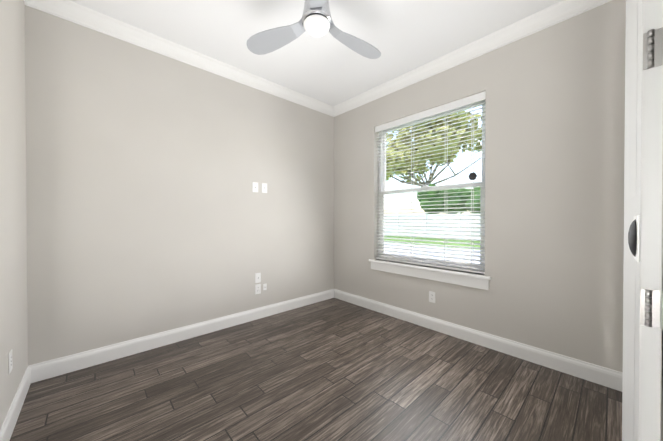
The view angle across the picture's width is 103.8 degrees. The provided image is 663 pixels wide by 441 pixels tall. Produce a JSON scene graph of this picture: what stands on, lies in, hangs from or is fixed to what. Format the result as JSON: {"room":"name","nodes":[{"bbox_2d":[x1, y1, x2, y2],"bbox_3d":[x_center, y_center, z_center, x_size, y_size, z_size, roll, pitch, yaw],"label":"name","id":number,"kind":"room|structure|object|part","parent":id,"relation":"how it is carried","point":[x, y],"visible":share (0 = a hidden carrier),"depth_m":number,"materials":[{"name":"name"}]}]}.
{"room":"empty bedroom","nodes":[
{"label":"empty bedroom","id":0,"kind":"room"},
{"bbox_2d":[0,0,27,428],"bbox_3d":[-0.661,-0.213,0.082,0.180,2.775,4.620,0,1,-43],"label":"wall","id":1,"kind":"structure","parent":0,"point":[13,280],"depth_m":1.52,"materials":[{"name":"beige paint"}]},
{"bbox_2d":[8,349,12,373],"bbox_3d":[-1.786,0.784,1.447,0.006,0.114,0.070,0,1,-43],"label":"electrical outlet plate","id":2,"kind":"object","parent":1,"relation":"attached to","point":[10,366],"visible":0.98,"depth_m":1.44,"materials":[{"name":"white plastic"}]},
{"bbox_2d":[0,364,35,440],"bbox_3d":[-1.153,1.106,0.768,0.014,0.127,2.880,0,1,-43],"label":"baseboard","id":3,"kind":"structure","parent":1,"relation":"attached to","point":[7,428],"depth_m":1.53,"materials":[{"name":"white wood"}]},
{"bbox_2d":[35,0,46,3],"bbox_3d":[-1.130,-1.559,0.789,0.105,0.095,2.670,0,1,-43],"label":"crown molding","id":4,"kind":"structure","parent":1,"relation":"attached to","point":[36,1],"depth_m":1.85,"materials":[{"name":"white paint"}]},
{"bbox_2d":[25,5,333,365],"bbox_3d":[-1.123,-0.235,2.921,3.350,2.775,0.180,0,1,-43],"label":"wall","id":5,"kind":"structure","parent":0,"point":[149,212],"depth_m":2.35,"materials":[{"name":"beige paint"}]},
{"bbox_2d":[23,0,334,116],"bbox_3d":[-1.027,-1.574,2.806,2.990,0.095,0.105,0,1,-43],"label":"crown molding","id":6,"kind":"structure","parent":5,"relation":"attached to","point":[68,10],"depth_m":2.35,"materials":[{"name":"white wood"}]},
{"bbox_2d":[36,289,331,381],"bbox_3d":[-1.058,1.089,2.860,2.990,0.127,0.014,0,1,-43],"label":"baseboard","id":7,"kind":"structure","parent":5,"relation":"attached to","point":[74,362],"depth_m":2.38,"materials":[{"name":"white wood"}]},
{"bbox_2d":[252,182,257,191],"bbox_3d":[-0.882,-0.385,3.014,0.070,0.114,0.008,0,1,-43],"label":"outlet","id":8,"kind":"object","parent":5,"relation":"attached to","point":[254,186],"visible":1,"depth_m":3.01,"materials":[{"name":"white plastic"}]},
{"bbox_2d":[255,273,260,282],"bbox_3d":[-0.860,0.672,3.043,0.070,0.114,0.008,0,1,-43],"label":"electrical outlet plate","id":9,"kind":"object","parent":5,"relation":"attached to","point":[257,277],"visible":1,"depth_m":3.04,"materials":[{"name":"white plastic"}]},
{"bbox_2d":[255,284,260,294],"bbox_3d":[-0.860,0.803,3.045,0.070,0.114,0.006,0,1,-43],"label":"electrical outlet plate","id":10,"kind":"object","parent":5,"relation":"attached to","point":[257,288],"visible":1,"depth_m":3.04,"materials":[{"name":"white plastic"}]},
{"bbox_2d":[262,183,266,192],"bbox_3d":[-0.796,-0.386,3.093,0.070,0.114,0.008,0,1,-43],"label":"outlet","id":11,"kind":"object","parent":5,"relation":"attached to","point":[264,187],"visible":1,"depth_m":3.09,"materials":[{"name":"white plastic"}]},
{"bbox_2d":[10,298,621,440],"bbox_3d":[0.443,1.216,1.234,3.350,0.100,4.800,0,1,-43],"label":"floor","id":12,"kind":"structure","parent":0,"point":[333,369],"depth_m":1.75,"materials":[{"name":"brown wood"}]},
{"bbox_2d":[70,0,561,105],"bbox_3d":[0.443,-1.669,1.212,3.350,0.120,4.800,0,1,-43],"label":"ceiling","id":13,"kind":"structure","parent":0,"point":[403,36],"depth_m":2.21,"materials":[{"name":"white paint"}]},
{"bbox_2d":[247,0,380,58],"bbox_3d":[-0.050,-1.440,1.843,0.961,0.349,1.015,0,1,-43],"label":"ceiling fan","id":14,"kind":"object","parent":13,"relation":"hanging from","point":[316,20],"visible":1,"depth_m":1.85,"materials":[{"name":"grey plastic"}]},
{"bbox_3d":[-0.099,-1.294,1.755,0.180,0.058,0.180,0,1,-43],"label":"globe","id":15,"kind":"part","parent":14,"relation":"part of","materials":[{"name":"white glass"}]},
{"bbox_2d":[334,0,625,371],"bbox_3d":[1.669,-0.230,2.232,0.180,2.775,4.620,0,1,-43],"label":"wall","id":16,"kind":"structure","parent":0,"point":[554,167],"depth_m":2.11,"materials":[{"name":"beige paint"}]},
{"bbox_2d":[369,99,490,289],"bbox_3d":[1.018,-0.285,2.892,0.200,1.824,1.388,0,1,-43],"label":"window","id":17,"kind":"structure","parent":16,"relation":"in","point":[382,143],"depth_m":2.79,"materials":[{"name":"white plastic"}]},
{"bbox_2d":[375,91,485,273],"bbox_3d":[1.014,-0.350,2.888,0.068,1.691,1.270,0,1,-43],"label":"window blind","id":18,"kind":"object","parent":17,"relation":"attached to","point":[481,96],"visible":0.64,"depth_m":2.76,"materials":[{"name":"white plastic"}]},
{"bbox_2d":[383,166,383,258],"bbox_3d":[0.641,-0.338,3.254,0.029,1.634,0.007,0,0,23],"label":"blind cord","id":19,"kind":"object","parent":18,"relation":"hanging from","point":[383,166],"depth_m":3.25,"materials":[{"name":"white fabric"}]},
{"bbox_2d":[411,122,411,262],"bbox_3d":[0.913,-0.336,2.968,0.002,1.634,0.006,0,1,-43],"label":"blind cord","id":20,"kind":"object","parent":18,"relation":"hanging from","point":[411,122],"depth_m":2.97,"materials":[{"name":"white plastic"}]},
{"bbox_2d":[413,198,413,261],"bbox_3d":[0.951,-0.336,3.003,0.002,1.634,0.006,0,1,-43],"label":"blind cord","id":21,"kind":"object","parent":18,"relation":"hanging from","point":[413,198],"depth_m":3.01,"materials":[{"name":"white fabric"}]},
{"bbox_2d":[447,111,447,177],"bbox_3d":[1.211,-0.334,2.722,0.002,1.634,0.006,0,1,-43],"label":"blind cord","id":22,"kind":"object","parent":18,"relation":"hanging from","point":[447,177],"depth_m":2.72,"materials":[{"name":"white fabric"}]},
{"bbox_2d":[471,103,473,270],"bbox_3d":[1.346,-0.332,2.499,0.002,1.634,0.006,0,1,-43],"label":"blind cord","id":23,"kind":"object","parent":18,"relation":"hanging from","point":[473,103],"depth_m":2.50,"materials":[{"name":"white fabric"}]},
{"bbox_2d":[468,172,476,179],"bbox_3d":[1.349,-0.422,2.484,0.012,0.069,0.080,0,1,-43],"label":"tag","id":24,"kind":"object","parent":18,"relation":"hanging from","point":[472,176],"visible":1,"depth_m":2.48,"materials":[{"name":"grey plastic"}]},
{"bbox_2d":[473,180,473,269],"bbox_3d":[1.385,-0.333,2.534,0.002,1.634,0.006,0,1,-43],"label":"blind cord","id":25,"kind":"object","parent":18,"relation":"hanging from","point":[473,180],"depth_m":2.53,"materials":[{"name":"white fabric"}]},
{"bbox_2d":[429,291,434,302],"bbox_3d":[1.066,0.811,2.756,0.006,0.114,0.070,0,1,-43],"label":"outlet","id":26,"kind":"object","parent":16,"relation":"attached to","point":[431,296],"visible":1,"depth_m":2.76,"materials":[{"name":"white plastic"}]},
{"bbox_2d":[331,0,611,115],"bbox_3d":[0.992,-1.574,2.746,0.105,0.095,2.670,0,1,-43],"label":"crown molding","id":27,"kind":"structure","parent":16,"relation":"attached to","point":[540,20],"depth_m":2.34,"materials":[{"name":"white wood"}]},
{"bbox_2d":[332,289,622,391],"bbox_3d":[1.035,1.090,2.786,0.014,0.127,2.880,0,1,-43],"label":"baseboard","id":28,"kind":"structure","parent":16,"relation":"attached to","point":[584,370],"depth_m":2.27,"materials":[{"name":"white wood"}]},
{"bbox_3d":[0.958,-0.218,0.665,2.990,2.775,0.120,0,1,-43],"label":"wall","id":29,"kind":"structure","parent":0,"visible":0},
{"bbox_2d":[622,0,662,440],"bbox_3d":[1.000,-0.058,0.826,0.629,2.430,0.100,0,1,-44],"label":"door leaf","id":30,"kind":"structure","parent":29,"relation":"in","point":[642,286],"depth_m":0.64,"materials":[{"name":"white paint"}]},
{"bbox_2d":[661,267,662,440],"bbox_3d":[0.377,-0.088,0.141,1.351,2.524,0.137,0,1,-43],"label":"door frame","id":31,"kind":"structure","parent":29,"relation":"attached to","point":[662,379],"depth_m":0.63,"materials":[{"name":"white wood"}]},
{"label":"outside","id":32,"kind":"structure","parent":0,"visible":0},
{"bbox_2d":[384,235,479,249],"bbox_3d":[23.888,1.227,42.320,86.830,0.200,110.000,0,1,-43],"label":"ground","id":33,"kind":"structure","parent":32,"point":[454,244],"depth_m":16.44,"materials":[{"name":"green plant"}]},
{"bbox_2d":[384,212,479,238],"bbox_3d":[3.853,0.347,22.905,0.180,1.860,52.820,0,1,-43],"label":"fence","id":34,"kind":"object","parent":33,"relation":"on","point":[450,225],"depth_m":18.88,"materials":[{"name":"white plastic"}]},
{"bbox_2d":[384,242,479,263],"bbox_3d":[-3.079,1.310,17.442,6.810,0.020,110.000,0,1,-43],"label":"ground","id":35,"kind":"structure","parent":33,"relation":"on","point":[459,256],"depth_m":10.97,"materials":[{"name":"grey concrete"}]},
{"bbox_2d":[386,110,481,211],"bbox_3d":[9.305,-5.053,26.624,11.392,12.602,13.582,0,1,-43],"label":"oak tree","id":36,"kind":"object","parent":33,"relation":"on","point":[406,164],"depth_m":23.72,"materials":[{"name":"green plant"}]},
{"bbox_2d":[417,184,479,213],"bbox_3d":[9.311,-0.697,18.895,3.972,4.010,5.648,0,1,-43],"label":"bush","id":37,"kind":"object","parent":33,"relation":"on","point":[448,197],"depth_m":18.42,"materials":[{"name":"green plant"}]}
]}

